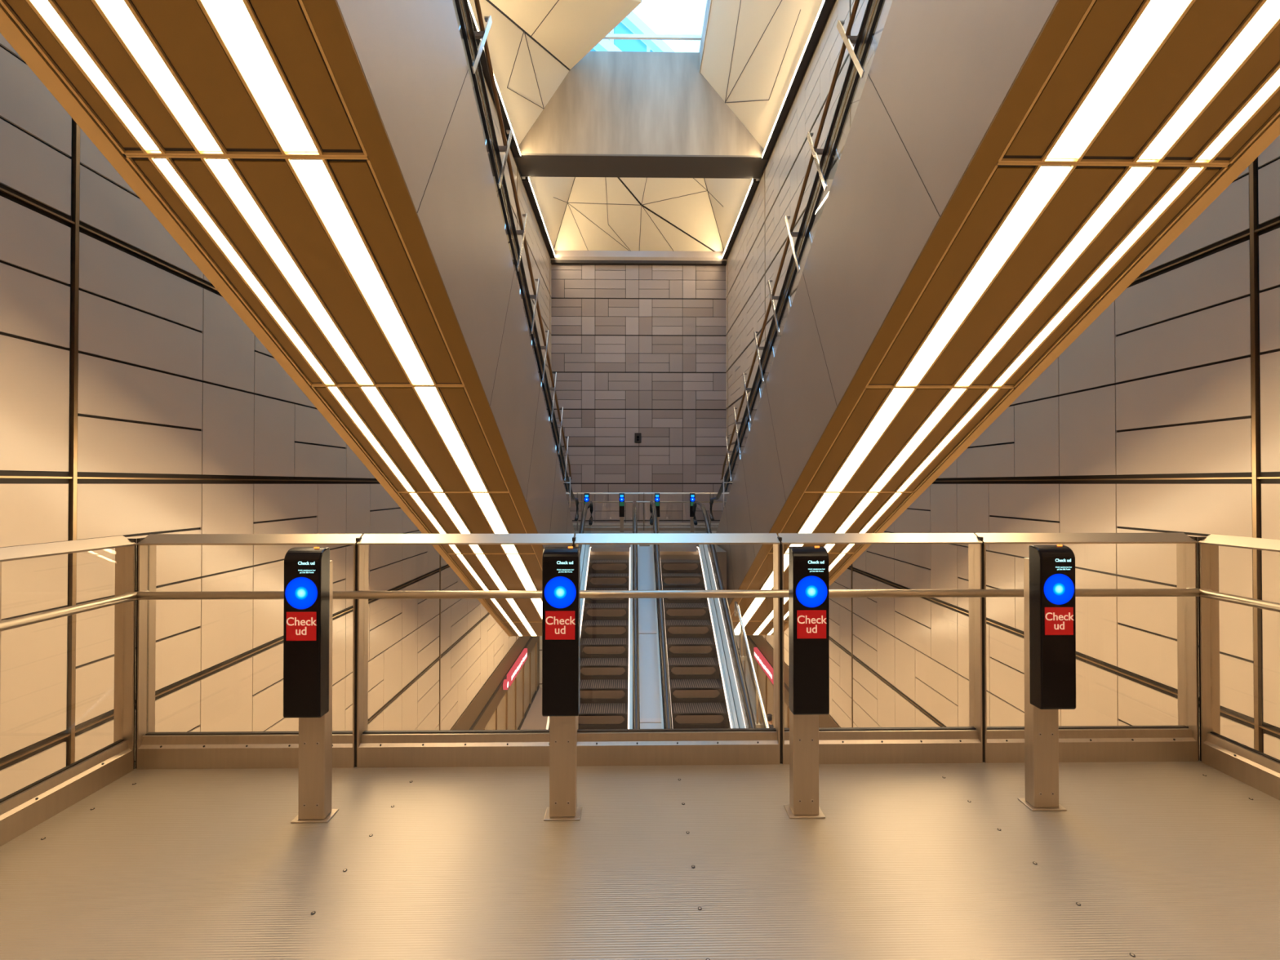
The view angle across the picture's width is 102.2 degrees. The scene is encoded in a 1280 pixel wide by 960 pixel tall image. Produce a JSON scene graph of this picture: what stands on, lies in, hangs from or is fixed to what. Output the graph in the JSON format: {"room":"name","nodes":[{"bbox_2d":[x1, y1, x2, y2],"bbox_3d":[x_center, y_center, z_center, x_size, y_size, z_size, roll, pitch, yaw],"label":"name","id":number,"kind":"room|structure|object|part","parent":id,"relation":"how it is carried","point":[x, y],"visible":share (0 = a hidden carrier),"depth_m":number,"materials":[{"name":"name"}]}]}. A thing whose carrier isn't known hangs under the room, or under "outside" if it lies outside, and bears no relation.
{"room":"transit interior","nodes":[
{"label":"transit interior","id":0,"kind":"room"},
{"bbox_2d":[0,0,551,799],"bbox_3d":[-4.527,-1.123,7.966,0.330,21.032,38.040,0,0,-1],"label":"wall","id":1,"kind":"structure","parent":0,"point":[136,402],"depth_m":4.70,"materials":[{"name":"beige"}]},
{"bbox_2d":[467,0,479,31],"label":"light","id":2,"kind":"object","parent":1,"relation":"on","point":[475,27],"depth_m":13.04,"materials":[{"name":"white"}]},
{"bbox_2d":[480,47,495,105],"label":"light","id":3,"kind":"object","parent":1,"relation":"on","point":[482,59],"depth_m":14.63,"materials":[{"name":"black"}]},
{"bbox_2d":[502,648,527,689],"bbox_3d":[-4.416,6.726,18.432,0.126,0.380,3.310,0,0,-1],"label":"lit sign","id":4,"kind":"object","parent":1,"relation":"attached to","point":[520,661],"visible":1,"depth_m":18.15,"materials":[{"name":"red plastic"}]},
{"bbox_2d":[521,177,555,257],"bbox_3d":[-4.498,-11.582,23.302,0.315,0.140,6.840,0,0,-1],"label":"light","id":5,"kind":"object","parent":1,"relation":"on","point":[526,183],"visible":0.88,"depth_m":22.44,"materials":[{"name":"white"}]},
{"bbox_2d":[514,51,767,178],"bbox_3d":[0.052,-13.553,19.258,9.200,3.790,1.305,0,0,-1],"label":"beam","id":6,"kind":"structure","parent":1,"relation":"attached to","point":[628,114],"depth_m":18.62,"materials":[{"name":"metal"}]},
{"bbox_2d":[520,687,547,729],"bbox_3d":[0.206,9.544,8.049,14.000,0.300,38.240,0,0,-1],"label":"platform","id":7,"kind":"object","parent":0,"point":[534,720],"depth_m":20.59,"materials":[{"name":"beige"}]},
{"bbox_2d":[546,501,639,729],"bbox_3d":[-0.523,5.482,3.897,1.295,10.174,15.120,0,0,-1],"label":"escalator","id":8,"kind":"object","parent":7,"relation":"on","point":[610,643],"visible":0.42,"depth_m":7.96,"materials":[{"name":"metal"}]},
{"bbox_3d":[-0.975,4.368,3.900,0.084,7.947,15.120,0,0,-1],"label":"handrail","id":9,"kind":"part","parent":8,"relation":"part of","materials":[{"name":"black rubber"}]},
{"bbox_3d":[-0.974,4.829,3.799,0.010,8.638,14.900,0,0,-1],"label":"balustrade glass","id":10,"kind":"part","parent":8,"relation":"part of","materials":[{"name":"clear glass"}]},
{"bbox_3d":[-0.585,1.431,10.372,0.790,0.062,0.620,0,0,-1],"label":"comb plate","id":11,"kind":"part","parent":8,"relation":"part of","materials":[{"name":"metal"}]},
{"bbox_3d":[-0.015,4.369,3.913,0.084,7.947,15.120,0,0,-1],"label":"handrail","id":12,"kind":"part","parent":8,"relation":"part of","materials":[{"name":"black rubber"}]},
{"bbox_2d":[637,546,661,728],"bbox_3d":[0.183,5.548,3.159,0.285,8.632,13.600,0,0,-1],"label":"divider","id":13,"kind":"object","parent":7,"relation":"on","point":[649,686],"visible":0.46,"depth_m":7.74,"materials":[{"name":"grey metal"}]},
{"bbox_2d":[649,501,756,728],"bbox_3d":[0.867,5.482,3.917,1.295,10.174,15.120,0,0,-1],"label":"escalator","id":14,"kind":"object","parent":7,"relation":"on","point":[702,682],"visible":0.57,"depth_m":7.80,"materials":[{"name":"metal"}]},
{"bbox_3d":[0.361,4.830,3.817,0.010,8.638,14.900,0,0,-1],"label":"balustrade glass","id":15,"kind":"part","parent":14,"relation":"part of","materials":[{"name":"clear glass"}]},
{"bbox_3d":[0.360,4.369,3.918,0.084,7.947,15.120,0,0,-1],"label":"handrail","id":16,"kind":"part","parent":14,"relation":"part of","materials":[{"name":"black rubber"}]},
{"bbox_3d":[0.750,1.431,10.390,0.790,0.062,0.620,0,0,-1],"label":"comb plate","id":17,"kind":"part","parent":14,"relation":"part of","materials":[{"name":"metal"}]},
{"bbox_3d":[1.321,4.830,3.831,0.010,8.638,14.900,0,0,-1],"label":"balustrade glass","id":18,"kind":"part","parent":14,"relation":"part of","materials":[{"name":"clear glass"}]},
{"bbox_3d":[1.320,4.369,3.932,0.084,7.947,15.120,0,0,-1],"label":"handrail","id":19,"kind":"part","parent":14,"relation":"part of","materials":[{"name":"black rubber"}]},
{"bbox_2d":[733,601,769,728],"bbox_3d":[1.484,5.137,2.546,0.060,6.772,10.151,0,0,-1],"label":"guard rail","id":20,"kind":"object","parent":14,"relation":"attached to","point":[753,690],"visible":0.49,"depth_m":6.67,"materials":[{"name":"silver metal"}]},
{"bbox_3d":[1.419,2.480,7.201,0.060,0.960,0.060,0,0,-1],"label":"post","id":21,"kind":"part","parent":20,"relation":"part of","materials":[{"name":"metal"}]},
{"bbox_3d":[1.510,5.240,2.430,0.008,6.566,9.900,0,0,-1],"label":"glass panel","id":22,"kind":"part","parent":20,"relation":"part of","materials":[{"name":"clear glass"}]},
{"bbox_3d":[1.432,2.993,6.297,0.060,0.960,0.060,0,0,-1],"label":"post","id":23,"kind":"part","parent":20,"relation":"part of","materials":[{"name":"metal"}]},
{"bbox_2d":[468,0,641,146],"bbox_3d":[-2.086,-13.380,3.835,4.627,3.144,29.517,0,0,-1],"label":"ceiling","id":24,"kind":"structure","parent":0,"point":[533,45],"depth_m":15.98,"materials":[{"name":"beige paint"}]},
{"bbox_2d":[493,75,520,157],"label":"light","id":25,"kind":"object","parent":24,"relation":"on","point":[514,148],"depth_m":16.90,"materials":[{"name":"white"}]},
{"bbox_2d":[551,264,726,523],"bbox_3d":[-0.060,-0.895,27.185,9.600,21.771,0.330,0,0,-1],"label":"wall","id":26,"kind":"structure","parent":0,"point":[635,348],"depth_m":27.05,"materials":[{"name":"grey"}]},
{"bbox_2d":[634,432,640,442],"bbox_3d":[-0.107,-2.207,26.964,0.340,0.500,0.130,0,0,-1],"label":"wall box","id":27,"kind":"object","parent":26,"relation":"attached to","point":[637,435],"visible":1,"depth_m":26.95,"materials":[{"name":"grey"}]},
{"bbox_2d":[550,250,726,265],"bbox_3d":[-0.056,-11.633,26.975,9.200,0.700,0.320,0,0,-1],"label":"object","id":28,"kind":"structure","parent":26,"relation":"attached to","point":[562,257],"depth_m":26.85,"materials":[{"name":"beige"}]},
{"bbox_2d":[539,635,739,687],"bbox_3d":[-0.014,6.818,23.791,9.200,5.400,0.115,0,0,-1],"label":"wall","id":29,"kind":"structure","parent":0,"point":[737,637],"depth_m":23.68,"materials":[{"name":"beige"}]},
{"bbox_2d":[0,755,1279,959],"bbox_3d":[0.228,1.393,-2.004,5.140,0.162,9.009,0,0,-1],"label":"floor","id":30,"kind":"structure","parent":0,"point":[1144,860],"depth_m":1.81,"materials":[{"name":"metal"}]},
{"bbox_2d":[0,535,149,846],"bbox_3d":[-2.309,0.773,-1.564,0.148,1.090,7.964,0,0,-1],"label":"glass railing","id":31,"kind":"object","parent":30,"relation":"on","point":[26,808],"visible":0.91,"depth_m":2.21,"materials":[{"name":"metal"}]},
{"bbox_3d":[-2.389,0.807,1.879,0.085,1.075,0.028,0,0,-1],"label":"post","id":32,"kind":"part","parent":31,"relation":"part of","materials":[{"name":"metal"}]},
{"bbox_3d":[-2.379,1.276,2.141,0.058,0.142,0.502,0,0,-1],"label":"kick plate","id":33,"kind":"part","parent":31,"relation":"part of","materials":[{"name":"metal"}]},
{"bbox_3d":[-2.381,0.280,2.149,0.070,0.046,0.522,0,0,-1],"label":"rail","id":34,"kind":"part","parent":31,"relation":"part of","materials":[{"name":"metal"}]},
{"bbox_3d":[-2.253,0.500,-1.561,0.037,0.037,7.949,0,0,-1],"label":"rail","id":35,"kind":"part","parent":31,"relation":"part of","materials":[{"name":"metal"}]},
{"bbox_3d":[-2.397,0.811,2.406,0.085,1.075,0.022,0,0,-1],"label":"post","id":36,"kind":"part","parent":31,"relation":"part of","materials":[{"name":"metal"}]},
{"bbox_2d":[283,546,338,822],"bbox_3d":[-1.299,0.804,2.042,0.144,1.084,0.134,0,0,-1],"label":"card reader","id":37,"kind":"object","parent":30,"relation":"on","point":[308,571],"visible":1,"depth_m":1.98,"materials":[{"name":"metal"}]},
{"bbox_3d":[-1.299,1.343,2.064,0.144,0.006,0.080,0,0,-1],"label":"plate","id":38,"kind":"part","parent":37,"relation":"part of","materials":[{"name":"metal"}]},
{"bbox_3d":[-1.299,0.833,2.068,0.104,1.014,0.052,0,0,-1],"label":"post","id":39,"kind":"part","parent":37,"relation":"part of","materials":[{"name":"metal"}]},
{"bbox_2d":[542,546,582,820],"bbox_3d":[-0.309,0.804,2.055,0.144,1.084,0.134,0,0,-1],"label":"card reader","id":40,"kind":"object","parent":30,"relation":"on","point":[561,566],"visible":1,"depth_m":1.99,"materials":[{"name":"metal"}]},
{"bbox_3d":[-0.309,1.343,2.078,0.144,0.006,0.080,0,0,-1],"label":"plate","id":41,"kind":"part","parent":40,"relation":"part of","materials":[{"name":"metal"}]},
{"bbox_3d":[-0.309,0.834,2.082,0.104,1.014,0.052,0,0,-1],"label":"post","id":42,"kind":"part","parent":40,"relation":"part of","materials":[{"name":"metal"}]},
{"bbox_2d":[124,533,1212,769],"bbox_3d":[0.166,0.804,2.456,5.055,1.090,0.148,0,0,-1],"label":"glass railing","id":43,"kind":"object","parent":30,"relation":"on","point":[976,743],"visible":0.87,"depth_m":2.45,"materials":[{"name":"metal"}]},
{"bbox_3d":[-2.351,0.812,2.453,0.022,1.075,0.085,0,0,-1],"label":"post","id":44,"kind":"part","parent":43,"relation":"part of","materials":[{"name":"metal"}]},
{"bbox_3d":[-1.845,1.278,2.442,0.992,0.142,0.058,0,0,-1],"label":"kick plate","id":45,"kind":"part","parent":43,"relation":"part of","materials":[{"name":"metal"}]},
{"bbox_3d":[-1.845,0.282,2.452,1.012,0.046,0.070,0,0,-1],"label":"rail","id":46,"kind":"part","parent":43,"relation":"part of","materials":[{"name":"metal"}]},
{"bbox_3d":[-1.335,0.812,2.467,0.028,1.075,0.085,0,0,-1],"label":"post","id":47,"kind":"part","parent":43,"relation":"part of","materials":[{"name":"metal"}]},
{"bbox_3d":[-0.825,1.278,2.457,0.992,0.142,0.058,0,0,-1],"label":"kick plate","id":48,"kind":"part","parent":43,"relation":"part of","materials":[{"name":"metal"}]},
{"bbox_3d":[-0.825,0.282,2.466,1.012,0.046,0.070,0,0,-1],"label":"rail","id":49,"kind":"part","parent":43,"relation":"part of","materials":[{"name":"metal"}]},
{"bbox_3d":[-0.315,0.812,2.481,0.028,1.075,0.085,0,0,-1],"label":"post","id":50,"kind":"part","parent":43,"relation":"part of","materials":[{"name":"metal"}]},
{"bbox_3d":[0.166,0.531,2.402,5.040,0.037,0.037,0,0,-1],"label":"rail","id":51,"kind":"part","parent":43,"relation":"part of","materials":[{"name":"metal"}]},
{"bbox_3d":[0.178,0.283,2.481,0.977,0.046,0.070,0,0,-1],"label":"rail","id":52,"kind":"part","parent":43,"relation":"part of","materials":[{"name":"metal"}]},
{"bbox_3d":[0.178,1.279,2.471,0.957,0.142,0.058,0,0,-1],"label":"kick plate","id":53,"kind":"part","parent":43,"relation":"part of","materials":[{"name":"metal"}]},
{"bbox_3d":[0.670,0.812,2.495,0.028,1.075,0.085,0,0,-1],"label":"post","id":54,"kind":"part","parent":43,"relation":"part of","materials":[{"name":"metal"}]},
{"bbox_3d":[1.155,0.283,2.494,0.962,0.046,0.070,0,0,-1],"label":"rail","id":55,"kind":"part","parent":43,"relation":"part of","materials":[{"name":"metal"}]},
{"bbox_3d":[1.155,1.279,2.484,0.942,0.142,0.058,0,0,-1],"label":"kick plate","id":56,"kind":"part","parent":43,"relation":"part of","materials":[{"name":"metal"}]},
{"bbox_3d":[1.640,0.812,2.508,0.028,1.075,0.085,0,0,-1],"label":"post","id":57,"kind":"part","parent":43,"relation":"part of","materials":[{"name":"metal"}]},
{"bbox_3d":[2.163,0.283,2.508,1.037,0.046,0.070,0,0,-1],"label":"rail","id":58,"kind":"part","parent":43,"relation":"part of","materials":[{"name":"metal"}]},
{"bbox_3d":[2.163,1.279,2.498,1.017,0.142,0.058,0,0,-1],"label":"kick plate","id":59,"kind":"part","parent":43,"relation":"part of","materials":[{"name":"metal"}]},
{"bbox_3d":[2.682,0.812,2.523,0.022,1.075,0.085,0,0,-1],"label":"post","id":60,"kind":"part","parent":43,"relation":"part of","materials":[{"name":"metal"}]},
{"bbox_2d":[783,546,829,818],"bbox_3d":[0.666,0.804,2.069,0.144,1.084,0.134,0,0,-1],"label":"card reader","id":61,"kind":"object","parent":30,"relation":"on","point":[808,566],"visible":1,"depth_m":2.01,"materials":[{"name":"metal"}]},
{"bbox_3d":[0.666,0.834,2.096,0.104,1.014,0.052,0,0,-1],"label":"post","id":62,"kind":"part","parent":61,"relation":"part of","materials":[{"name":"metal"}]},
{"bbox_3d":[0.666,1.344,2.092,0.144,0.006,0.080,0,0,-1],"label":"plate","id":63,"kind":"part","parent":61,"relation":"part of","materials":[{"name":"metal"}]},
{"bbox_2d":[1017,544,1075,811],"bbox_3d":[1.665,0.804,2.116,0.144,1.084,0.134,0,0,-1],"label":"card reader","id":64,"kind":"object","parent":30,"relation":"on","point":[1049,571],"visible":1,"depth_m":2.07,"materials":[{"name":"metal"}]},
{"bbox_3d":[1.665,0.834,2.143,0.104,1.014,0.052,0,0,-1],"label":"post","id":65,"kind":"part","parent":64,"relation":"part of","materials":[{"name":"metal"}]},
{"bbox_3d":[1.665,1.344,2.139,0.144,0.006,0.080,0,0,-1],"label":"plate","id":66,"kind":"part","parent":64,"relation":"part of","materials":[{"name":"metal"}]},
{"bbox_2d":[1186,533,1279,799],"bbox_3d":[2.752,0.773,-1.493,0.148,1.090,7.964,0,0,-1],"label":"glass railing","id":67,"kind":"object","parent":30,"relation":"on","point":[1256,769],"visible":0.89,"depth_m":2.44,"materials":[{"name":"metal"}]},
{"bbox_3d":[2.728,0.812,2.478,0.085,1.075,0.022,0,0,-1],"label":"post","id":68,"kind":"part","parent":67,"relation":"part of","materials":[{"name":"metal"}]},
{"bbox_3d":[2.696,0.500,-1.492,0.037,0.037,7.949,0,0,-1],"label":"rail","id":69,"kind":"part","parent":67,"relation":"part of","materials":[{"name":"metal"}]},
{"bbox_3d":[2.720,0.281,2.220,0.070,0.046,0.522,0,0,-1],"label":"rail","id":70,"kind":"part","parent":67,"relation":"part of","materials":[{"name":"metal"}]},
{"bbox_3d":[2.718,1.276,2.212,0.058,0.142,0.502,0,0,-1],"label":"kick plate","id":71,"kind":"part","parent":67,"relation":"part of","materials":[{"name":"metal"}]},
{"bbox_2d":[520,173,761,251],"bbox_3d":[-0.008,-13.222,23.552,9.333,3.131,7.289,0,0,-1],"label":"ceiling","id":72,"kind":"structure","parent":0,"point":[578,213],"depth_m":25.14,"materials":[{"name":"beige paint"}]},
{"bbox_2d":[514,0,768,175],"bbox_3d":[0.206,-13.705,8.232,10.000,4.400,38.840,0,0,-1],"label":"ceiling","id":73,"kind":"structure","parent":0,"point":[708,4],"depth_m":17.46,"materials":[{"name":"white painted panels"},{"name":"glass"}]},
{"bbox_2d":[603,0,707,52],"bbox_3d":[0.042,-15.686,8.176,4.830,0.160,30.100,0,0,-1],"label":"window","id":74,"kind":"structure","parent":73,"relation":"attached to","point":[610,36],"depth_m":18.14,"materials":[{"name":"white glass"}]},
{"bbox_2d":[573,522,726,590],"bbox_3d":[0.123,2.491,14.034,6.600,2.100,7.900,0,0,-1],"label":"floor","id":75,"kind":"structure","parent":0,"point":[721,553],"depth_m":10.99,"materials":[{"name":"metal"}]},
{"bbox_2d":[0,0,578,636],"bbox_3d":[-2.103,-3.855,2.257,1.617,14.819,21.539,0,0,-1],"label":"escalator","id":76,"kind":"object","parent":75,"relation":"on","point":[324,165],"visible":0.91,"depth_m":3.37,"materials":[{"name":"brown metal"}]},
{"bbox_3d":[-1.420,-5.170,2.276,0.090,12.189,21.539,0,0,-1],"label":"handrail","id":77,"kind":"part","parent":76,"relation":"part of","materials":[{"name":"black rubber"}]},
{"bbox_3d":[-1.407,-5.140,1.371,0.013,11.974,19.700,0,0,-1],"label":"balustrade glass","id":78,"kind":"part","parent":76,"relation":"part of","materials":[{"name":"clear glass"}]},
{"bbox_2d":[584,493,589,508],"bbox_3d":[-1.459,0.902,14.174,0.144,1.080,0.134,0,0,-1],"label":"card reader","id":79,"kind":"object","parent":75,"relation":"on","point":[586,495],"visible":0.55,"depth_m":14.11,"materials":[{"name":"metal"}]},
{"bbox_2d":[619,493,624,532],"bbox_3d":[-0.499,0.902,14.187,0.144,1.080,0.134,0,0,-1],"label":"card reader","id":80,"kind":"object","parent":75,"relation":"on","point":[621,495],"visible":1,"depth_m":14.12,"materials":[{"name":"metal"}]},
{"bbox_3d":[-0.499,0.929,14.213,0.104,1.014,0.052,0,0,-1],"label":"post","id":81,"kind":"part","parent":80,"relation":"part of","materials":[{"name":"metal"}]},
{"bbox_2d":[568,492,723,530],"bbox_3d":[0.113,0.902,14.757,6.015,1.090,0.148,0,0,-1],"label":"glass railing","id":82,"kind":"object","parent":75,"relation":"on","point":[681,527],"visible":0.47,"depth_m":14.75,"materials":[{"name":"metal"}]},
{"bbox_3d":[-0.837,1.376,14.758,1.872,0.142,0.058,0,0,-1],"label":"kick plate","id":83,"kind":"part","parent":82,"relation":"part of","materials":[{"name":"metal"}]},
{"bbox_3d":[-0.837,0.380,14.768,1.892,0.046,0.070,0,0,-1],"label":"rail","id":84,"kind":"part","parent":82,"relation":"part of","materials":[{"name":"metal"}]},
{"bbox_3d":[0.113,0.909,14.789,0.028,1.075,0.085,0,0,-1],"label":"post","id":85,"kind":"part","parent":82,"relation":"part of","materials":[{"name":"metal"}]},
{"bbox_3d":[0.114,0.628,14.704,6.000,0.037,0.037,0,0,-1],"label":"rail","id":86,"kind":"part","parent":82,"relation":"part of","materials":[{"name":"metal"}]},
{"bbox_3d":[1.063,1.376,14.785,1.872,0.142,0.058,0,0,-1],"label":"kick plate","id":87,"kind":"part","parent":82,"relation":"part of","materials":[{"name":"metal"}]},
{"bbox_3d":[1.063,0.380,14.795,1.892,0.046,0.070,0,0,-1],"label":"rail","id":88,"kind":"part","parent":82,"relation":"part of","materials":[{"name":"metal"}]},
{"bbox_3d":[2.013,0.910,14.815,0.028,1.075,0.085,0,0,-1],"label":"post","id":89,"kind":"part","parent":82,"relation":"part of","materials":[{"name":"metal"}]},
{"bbox_3d":[2.563,1.376,14.806,1.072,0.142,0.058,0,0,-1],"label":"kick plate","id":90,"kind":"part","parent":82,"relation":"part of","materials":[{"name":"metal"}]},
{"bbox_2d":[654,493,659,532],"bbox_3d":[0.471,0.902,14.201,0.144,1.080,0.134,0,0,-1],"label":"card reader","id":91,"kind":"object","parent":75,"relation":"on","point":[656,495],"visible":0.74,"depth_m":14.14,"materials":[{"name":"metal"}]},
{"bbox_2d":[689,493,695,532],"bbox_3d":[1.441,0.902,14.214,0.144,1.080,0.134,0,0,-1],"label":"card reader","id":92,"kind":"object","parent":75,"relation":"on","point":[692,495],"visible":0.91,"depth_m":14.15,"materials":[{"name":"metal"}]},
{"bbox_3d":[1.441,0.929,14.241,0.104,1.014,0.052,0,0,-1],"label":"post","id":93,"kind":"part","parent":92,"relation":"part of","materials":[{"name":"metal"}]},
{"bbox_2d":[709,0,1279,635],"bbox_3d":[2.619,-3.855,2.323,1.617,14.819,21.539,0,0,-1],"label":"escalator","id":94,"kind":"object","parent":75,"relation":"on","point":[1006,170],"visible":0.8,"depth_m":3.53,"materials":[{"name":"brown metal"}]},
{"bbox_3d":[1.949,-5.139,1.418,0.013,11.974,19.700,0,0,-1],"label":"balustrade glass","id":95,"kind":"part","parent":94,"relation":"part of","materials":[{"name":"clear glass"}]},
{"bbox_3d":[1.937,-5.170,2.324,0.090,12.189,21.539,0,0,-1],"label":"handrail","id":96,"kind":"part","parent":94,"relation":"part of","materials":[{"name":"black rubber"}]},
{"bbox_2d":[700,0,822,149],"bbox_3d":[3.598,-13.385,3.910,2.662,3.091,29.508,0,0,-1],"label":"ceiling","id":97,"kind":"structure","parent":0,"point":[753,50],"depth_m":16.02,"materials":[{"name":"beige paint"}]},
{"bbox_2d":[725,0,1279,759],"bbox_3d":[4.942,-1.122,8.099,0.330,21.032,38.040,0,0,-1],"label":"wall","id":98,"kind":"structure","parent":0,"point":[1162,415],"depth_m":5.40,"materials":[{"name":"beige tile"}]},
{"bbox_2d":[722,178,759,259],"bbox_3d":[4.486,-11.581,23.427,0.315,0.140,6.840,0,0,-1],"label":"light","id":99,"kind":"object","parent":98,"relation":"on","point":[754,184],"visible":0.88,"depth_m":22.59,"materials":[{"name":"white"}]},
{"bbox_2d":[753,647,773,684],"bbox_3d":[4.537,6.727,18.558,0.126,0.380,3.310,0,0,-1],"label":"lit sign","id":100,"kind":"object","parent":98,"relation":"attached to","point":[761,660],"visible":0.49,"depth_m":18.69,"materials":[{"name":"red plastic"}]},
{"bbox_2d":[761,0,835,159],"bbox_3d":[4.665,-11.682,10.634,0.315,0.140,15.950,0,0,-1],"label":"light","id":101,"kind":"object","parent":98,"relation":"on","point":[826,6],"visible":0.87,"depth_m":14.66,"materials":[{"name":"white"}]},
{"label":"outside","id":102,"kind":"structure","parent":0,"visible":0},
{"bbox_2d":[590,11,674,52],"bbox_3d":[3.768,-17.247,53.552,12.509,38.000,54.039,0,-1,43],"label":"building","id":103,"kind":"structure","parent":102,"point":[632,24],"depth_m":40.26,"materials":[{"name":"glass"}]}
]}

